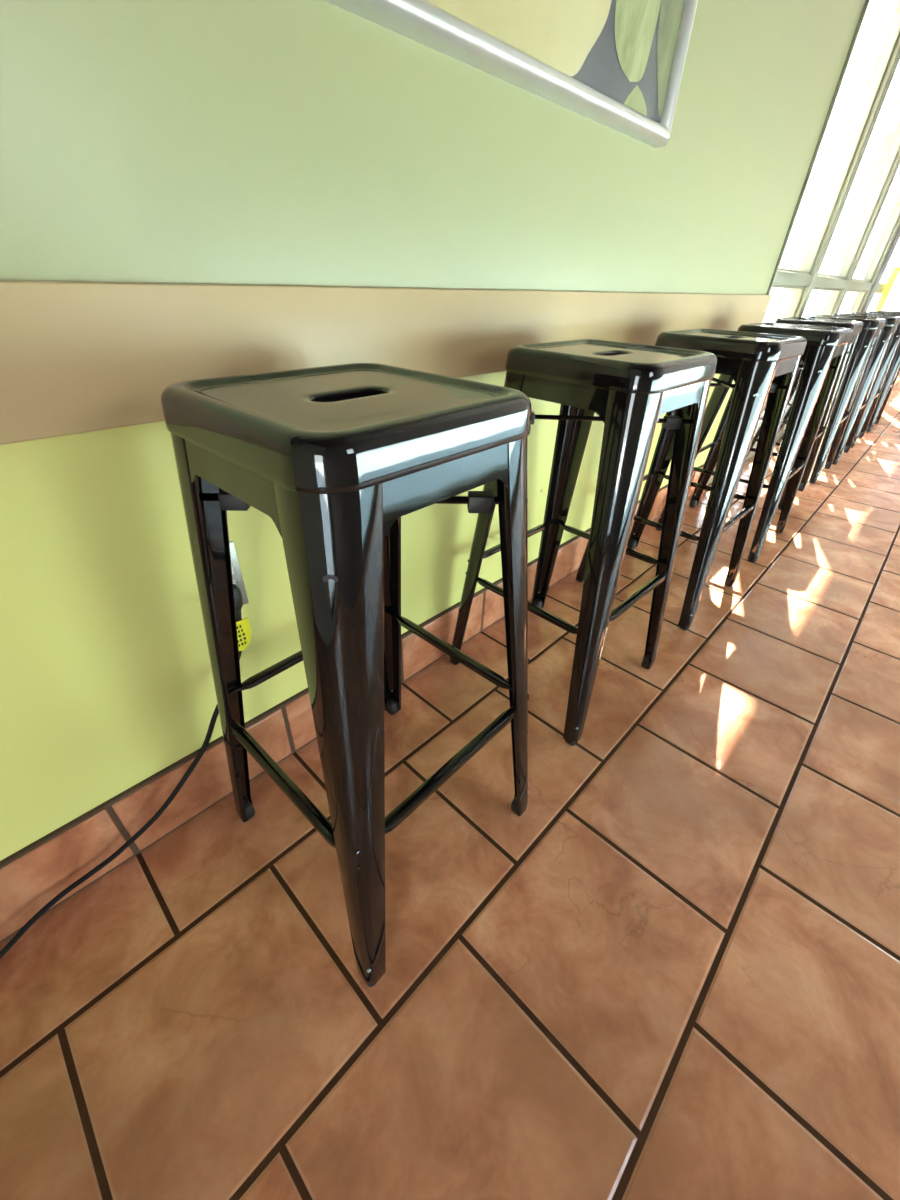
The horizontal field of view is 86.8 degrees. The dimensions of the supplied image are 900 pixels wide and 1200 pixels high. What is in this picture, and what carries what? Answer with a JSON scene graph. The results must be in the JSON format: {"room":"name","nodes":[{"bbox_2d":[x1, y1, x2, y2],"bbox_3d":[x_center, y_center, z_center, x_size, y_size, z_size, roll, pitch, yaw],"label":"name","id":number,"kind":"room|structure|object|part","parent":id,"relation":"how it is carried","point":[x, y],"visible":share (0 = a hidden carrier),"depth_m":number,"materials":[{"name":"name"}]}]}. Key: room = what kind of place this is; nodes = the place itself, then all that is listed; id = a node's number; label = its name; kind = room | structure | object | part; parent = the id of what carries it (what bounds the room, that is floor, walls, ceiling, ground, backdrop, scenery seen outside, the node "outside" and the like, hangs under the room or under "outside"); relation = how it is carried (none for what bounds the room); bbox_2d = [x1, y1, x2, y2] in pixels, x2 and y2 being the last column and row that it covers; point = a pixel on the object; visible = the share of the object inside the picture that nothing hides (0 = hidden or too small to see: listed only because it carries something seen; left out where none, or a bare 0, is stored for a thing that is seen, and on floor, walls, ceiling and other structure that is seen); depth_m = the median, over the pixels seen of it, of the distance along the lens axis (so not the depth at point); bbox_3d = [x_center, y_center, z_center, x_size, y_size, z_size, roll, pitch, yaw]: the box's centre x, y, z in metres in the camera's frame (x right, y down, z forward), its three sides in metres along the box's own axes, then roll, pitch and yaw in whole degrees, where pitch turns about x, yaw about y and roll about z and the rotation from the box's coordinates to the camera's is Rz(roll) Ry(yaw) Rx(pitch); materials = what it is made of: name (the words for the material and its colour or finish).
{"room":"cafe","nodes":[
{"label":"cafe","id":0,"kind":"room"},
{"bbox_2d":[0,0,864,860],"bbox_3d":[0.005,-1.145,0.599,0.203,2.950,3.642,30,43,34],"label":"wall","id":1,"kind":"structure","parent":0,"point":[220,142],"depth_m":0.67,"materials":[{"name":"green paint"}]},
{"bbox_2d":[229,541,248,604],"bbox_3d":[-0.356,-0.033,0.753,0.008,0.116,0.054,30,43,34],"label":"wall outlet","id":2,"kind":"object","parent":1,"relation":"attached to","point":[237,578],"visible":0.17,"depth_m":0.76,"materials":[{"name":"white plastic"}]},
{"bbox_2d":[0,464,703,942],"bbox_3d":[0.041,0.061,1.321,0.011,0.148,3.642,30,43,34],"label":"baseboard","id":3,"kind":"structure","parent":1,"relation":"attached to","point":[33,875],"depth_m":0.85,"materials":[{"name":"tile"}]},
{"bbox_2d":[0,280,771,444],"bbox_3d":[0.075,-0.526,0.939,0.015,0.144,3.677,30,43,34],"label":"trim","id":4,"kind":"structure","parent":1,"relation":"attached to","point":[76,357],"depth_m":0.62,"materials":[{"name":"beige paint"}]},
{"bbox_2d":[323,0,697,147],"bbox_3d":[-0.129,-1.086,0.260,0.035,0.976,1.799,30,43,34],"label":"framed picture","id":5,"kind":"object","parent":1,"relation":"attached to","point":[618,65],"visible":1,"depth_m":0.81,"materials":[{"name":"silver metal"}]},
{"bbox_2d":[425,0,684,122],"bbox_3d":[-0.130,-1.087,0.262,0.001,0.936,1.761,30,43,34],"label":"print","id":6,"kind":"object","parent":5,"relation":"attached to","point":[629,52],"depth_m":0.84,"materials":[{"name":"paper"}]},
{"bbox_2d":[707,0,899,484],"bbox_3d":[1.555,-1.955,1.885,0.113,2.950,0.698,30,43,34],"label":"window","id":7,"kind":"structure","parent":1,"relation":"in","point":[883,52],"depth_m":2.08,"materials":[{"name":"white glass"}]},
{"bbox_2d":[0,372,899,1199],"bbox_3d":[3.950,-1.319,3.799,2.100,0.100,13.150,30,43,34],"label":"floor","id":8,"kind":"structure","parent":0,"point":[674,974],"depth_m":0.73,"materials":[{"name":"tile"}]},
{"bbox_2d":[0,584,250,958],"bbox_3d":[-0.635,0.343,0.588,0.040,0.458,0.897,27,41,32],"label":"power cord","id":9,"kind":"object","parent":8,"relation":"on","point":[243,626],"visible":0.75,"depth_m":0.78,"materials":[{"name":"black plastic"}]},
{"bbox_2d":[161,363,531,986],"bbox_3d":[-0.115,0.096,0.709,0.398,0.764,0.398,28,42,33],"label":"bar stool","id":10,"kind":"object","parent":8,"relation":"on","point":[335,456],"visible":1,"depth_m":0.47,"materials":[{"name":"black metal"}]},
{"bbox_3d":[-0.332,0.106,0.705,0.118,0.717,0.087,0,34,-3],"label":"leg","id":11,"kind":"part","parent":10,"relation":"part of","materials":[{"name":"black metal"}]},
{"bbox_3d":[-0.106,0.228,0.536,0.087,0.717,0.118,0,34,-3],"label":"leg","id":12,"kind":"part","parent":10,"relation":"part of","materials":[{"name":"black metal"}]},
{"bbox_3d":[-0.104,-0.204,0.507,0.300,0.040,0.300,28,42,33],"label":"seat","id":13,"kind":"part","parent":10,"relation":"part of","materials":[{"name":"black metal"}]},
{"bbox_3d":[-0.124,-0.015,0.896,0.087,0.717,0.118,0,34,-3],"label":"leg","id":14,"kind":"part","parent":10,"relation":"part of","materials":[{"name":"black metal"}]},
{"bbox_3d":[0.102,0.107,0.727,0.118,0.717,0.087,0,34,-3],"label":"leg","id":15,"kind":"part","parent":10,"relation":"part of","materials":[{"name":"black metal"}]},
{"bbox_2d":[450,339,716,745],"bbox_3d":[0.287,-0.141,1.082,0.398,0.764,0.398,-28,44,-37],"label":"bar stool","id":16,"kind":"object","parent":8,"relation":"on","point":[629,386],"visible":0.98,"depth_m":0.89,"materials":[{"name":"black metal"}]},
{"bbox_3d":[0.069,-0.136,1.086,0.118,0.717,0.087,1,34,-1],"label":"leg","id":17,"kind":"part","parent":16,"relation":"part of","materials":[{"name":"black metal"}]},
{"bbox_3d":[0.287,-0.252,1.270,0.087,0.717,0.118,1,34,-1],"label":"leg","id":18,"kind":"part","parent":16,"relation":"part of","materials":[{"name":"black metal"}]},
{"bbox_3d":[0.297,-0.441,0.880,0.300,0.040,0.300,-28,44,-37],"label":"seat","id":19,"kind":"part","parent":16,"relation":"part of","materials":[{"name":"black metal"}]},
{"bbox_3d":[0.286,-0.009,0.909,0.087,0.717,0.118,1,34,-1],"label":"leg","id":20,"kind":"part","parent":16,"relation":"part of","materials":[{"name":"black metal"}]},
{"bbox_3d":[0.503,-0.125,1.093,0.118,0.717,0.087,1,34,-1],"label":"leg","id":21,"kind":"part","parent":16,"relation":"part of","materials":[{"name":"black metal"}]},
{"bbox_2d":[576,329,806,630],"bbox_3d":[0.727,-0.376,1.454,0.398,0.764,0.398,-28,44,-36],"label":"bar stool","id":22,"kind":"object","parent":8,"relation":"on","point":[759,364],"visible":0.89,"depth_m":1.28,"materials":[{"name":"black metal"}]},
{"bbox_3d":[0.509,-0.371,1.460,0.118,0.717,0.087,2,34,0],"label":"leg","id":23,"kind":"part","parent":22,"relation":"part of","materials":[{"name":"black metal"}]},
{"bbox_3d":[0.729,-0.486,1.641,0.087,0.717,0.118,2,34,0],"label":"leg","id":24,"kind":"part","parent":22,"relation":"part of","materials":[{"name":"black metal"}]},
{"bbox_3d":[0.724,-0.244,1.281,0.087,0.717,0.118,2,34,0],"label":"leg","id":25,"kind":"part","parent":22,"relation":"part of","materials":[{"name":"black metal"}]},
{"bbox_3d":[0.738,-0.676,1.252,0.300,0.040,0.300,-28,44,-36],"label":"seat","id":26,"kind":"part","parent":22,"relation":"part of","materials":[{"name":"black metal"}]},
{"bbox_3d":[0.944,-0.358,1.463,0.118,0.717,0.087,2,34,0],"label":"leg","id":27,"kind":"part","parent":22,"relation":"part of","materials":[{"name":"black metal"}]},
{"bbox_2d":[656,322,852,561],"bbox_3d":[1.165,-0.612,1.828,0.398,0.764,0.398,30,43,34],"label":"bar stool","id":28,"kind":"object","parent":8,"relation":"on","point":[826,346],"visible":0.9,"depth_m":1.68,"materials":[{"name":"black metal"}]},
{"bbox_3d":[0.948,-0.605,1.829,0.118,0.717,0.087,1,34,-2],"label":"leg","id":29,"kind":"part","parent":28,"relation":"part of","materials":[{"name":"black metal"}]},
{"bbox_3d":[1.162,-0.723,2.015,0.087,0.717,0.118,1,34,-2],"label":"leg","id":30,"kind":"part","parent":28,"relation":"part of","materials":[{"name":"black metal"}]},
{"bbox_3d":[1.168,-0.480,1.655,0.087,0.717,0.118,1,34,-2],"label":"leg","id":31,"kind":"part","parent":28,"relation":"part of","materials":[{"name":"black metal"}]},
{"bbox_3d":[1.176,-0.912,1.626,0.300,0.040,0.300,30,43,34],"label":"seat","id":32,"kind":"part","parent":28,"relation":"part of","materials":[{"name":"black metal"}]},
{"bbox_3d":[1.382,-0.598,1.841,0.118,0.717,0.087,1,34,-2],"label":"leg","id":33,"kind":"part","parent":28,"relation":"part of","materials":[{"name":"black metal"}]},
{"bbox_2d":[713,317,863,509],"bbox_3d":[1.584,-0.894,2.268,0.398,0.764,0.398,30,43,34],"label":"bar stool","id":34,"kind":"object","parent":8,"relation":"on","point":[856,326],"visible":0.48,"depth_m":2.18,"materials":[{"name":"black metal"}]},
{"bbox_3d":[1.587,-0.761,2.095,0.087,0.717,0.118,1,34,-2],"label":"leg","id":35,"kind":"part","parent":34,"relation":"part of","materials":[{"name":"black metal"}]},
{"bbox_3d":[1.595,-1.194,2.066,0.300,0.040,0.300,30,43,34],"label":"seat","id":36,"kind":"part","parent":34,"relation":"part of","materials":[{"name":"black metal"}]},
{"bbox_3d":[1.800,-0.879,2.281,0.118,0.717,0.087,1,34,-2],"label":"leg","id":37,"kind":"part","parent":34,"relation":"part of","materials":[{"name":"black metal"}]},
{"bbox_2d":[747,315,885,483],"bbox_3d":[1.981,-1.100,2.595,0.398,0.764,0.398,30,43,34],"label":"bar stool","id":38,"kind":"object","parent":8,"relation":"on","point":[866,343],"visible":0.64,"depth_m":2.44,"materials":[{"name":"black metal"}]},
{"bbox_3d":[1.763,-1.092,2.596,0.118,0.717,0.087,1,34,-2],"label":"leg","id":39,"kind":"part","parent":38,"relation":"part of","materials":[{"name":"black metal"}]},
{"bbox_3d":[1.977,-1.210,2.782,0.087,0.717,0.118,1,34,-2],"label":"leg","id":40,"kind":"part","parent":38,"relation":"part of","materials":[{"name":"black metal"}]},
{"bbox_3d":[1.984,-0.967,2.422,0.087,0.717,0.118,1,34,-2],"label":"leg","id":41,"kind":"part","parent":38,"relation":"part of","materials":[{"name":"black metal"}]},
{"bbox_3d":[1.992,-1.400,2.393,0.300,0.040,0.300,30,43,34],"label":"seat","id":42,"kind":"part","parent":38,"relation":"part of","materials":[{"name":"black metal"}]},
{"bbox_3d":[2.198,-1.085,2.608,0.118,0.717,0.087,1,34,-2],"label":"leg","id":43,"kind":"part","parent":38,"relation":"part of","materials":[{"name":"black metal"}]},
{"bbox_2d":[746,55,899,459],"bbox_3d":[2.123,-2.268,2.380,0.113,2.950,0.935,30,43,34],"label":"window","id":44,"kind":"structure","parent":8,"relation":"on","point":[834,285],"depth_m":2.73,"materials":[{"name":"white glass"}]},
{"bbox_2d":[778,313,899,464],"bbox_3d":[2.341,-1.289,2.894,0.398,0.764,0.398,30,43,34],"label":"bar stool","id":45,"kind":"object","parent":8,"relation":"on","point":[887,334],"visible":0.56,"depth_m":2.75,"materials":[{"name":"black metal"}]},
{"bbox_3d":[2.123,-1.281,2.896,0.118,0.717,0.087,1,34,-2],"label":"leg","id":46,"kind":"part","parent":45,"relation":"part of","materials":[{"name":"black metal"}]},
{"bbox_3d":[2.344,-1.156,2.722,0.087,0.717,0.118,1,34,-2],"label":"leg","id":47,"kind":"part","parent":45,"relation":"part of","materials":[{"name":"black metal"}]},
{"bbox_3d":[2.352,-1.589,2.692,0.300,0.040,0.300,30,43,34],"label":"seat","id":48,"kind":"part","parent":45,"relation":"part of","materials":[{"name":"black metal"}]},
{"bbox_3d":[2.558,-1.274,2.908,0.118,0.717,0.087,1,34,-2],"label":"leg","id":49,"kind":"part","parent":45,"relation":"part of","materials":[{"name":"black metal"}]},
{"bbox_2d":[837,162,899,313],"bbox_3d":[2.774,-2.627,2.947,0.113,2.950,0.935,30,43,34],"label":"window","id":50,"kind":"structure","parent":8,"relation":"on","point":[860,288],"depth_m":3.37,"materials":[{"name":"white glass"}]},
{"bbox_2d":[840,171,899,312],"bbox_3d":[3.158,-2.844,3.289,0.142,2.950,0.180,30,43,34],"label":"trim","id":51,"kind":"structure","parent":8,"relation":"on","point":[897,235],"depth_m":3.47,"materials":[{"name":"grey metal"}]},
{"bbox_2d":[851,312,899,447],"bbox_3d":[2.722,-1.497,3.224,0.398,0.764,0.398,30,43,34],"label":"bar stool","id":52,"kind":"object","parent":8,"relation":"on","point":[895,344],"visible":0.41,"depth_m":3.10,"materials":[{"name":"black metal"}]},
{"bbox_3d":[2.732,-1.797,3.022,0.300,0.040,0.300,30,43,34],"label":"seat","id":53,"kind":"part","parent":52,"relation":"part of","materials":[{"name":"black metal"}]},
{"bbox_3d":[2.938,-1.483,3.238,0.118,0.717,0.087,1,34,-2],"label":"leg","id":54,"kind":"part","parent":52,"relation":"part of","materials":[{"name":"black metal"}]},
{"bbox_2d":[866,311,899,431],"bbox_3d":[3.160,-1.729,3.591,0.398,0.764,0.398,30,43,34],"label":"bar stool","id":55,"kind":"object","parent":8,"relation":"on","point":[893,374],"visible":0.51,"depth_m":3.48,"materials":[{"name":"black metal"}]},
{"bbox_3d":[3.162,-1.606,3.433,0.114,0.717,0.114,30,43,34],"label":"leg","id":56,"kind":"part","parent":55,"relation":"part of","materials":[{"name":"black metal"}]},
{"bbox_3d":[3.170,-2.029,3.389,0.300,0.040,0.300,30,43,34],"label":"seat","id":57,"kind":"part","parent":55,"relation":"part of","materials":[{"name":"black metal"}]},
{"bbox_3d":[3.376,-1.714,3.605,0.118,0.717,0.087,1,34,-2],"label":"leg","id":58,"kind":"part","parent":55,"relation":"part of","materials":[{"name":"black metal"}]},
{"bbox_2d":[867,238,899,311],"bbox_3d":[3.907,-3.252,3.935,0.113,2.950,1.960,30,43,34],"label":"window","id":59,"kind":"structure","parent":8,"relation":"on","point":[894,261],"depth_m":3.90,"materials":[{"name":"white glass"}]},
{"bbox_3d":[3.890,-2.427,4.468,0.006,0.769,1.830,30,43,34],"label":"pane","id":60,"kind":"part","parent":59,"relation":"part of","materials":[{"name":"clear glass"}]},
{"bbox_3d":[3.932,-3.604,3.676,0.006,1.944,1.830,30,43,34],"label":"pane","id":61,"kind":"part","parent":59,"relation":"part of","materials":[{"name":"clear glass"}]},
{"bbox_2d":[874,267,899,311],"bbox_3d":[3.632,-2.137,3.966,0.350,1.050,0.300,30,43,34],"label":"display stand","id":62,"kind":"object","parent":8,"relation":"on","point":[889,300],"visible":0.27,"depth_m":3.82,"materials":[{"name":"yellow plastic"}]},
{"bbox_3d":[3.648,-2.128,3.954,0.305,0.990,0.060,30,43,34],"label":"panel","id":63,"kind":"part","parent":62,"relation":"part of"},
{"label":"outside","id":64,"kind":"structure","parent":0,"visible":0},
{"bbox_2d":[763,308,839,322],"bbox_3d":[3.401,-1.257,3.767,80.000,0.120,70.000,30,43,34],"label":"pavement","id":65,"kind":"structure","parent":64,"point":[770,312],"depth_m":23.27,"materials":[{"name":"white"}]}
]}

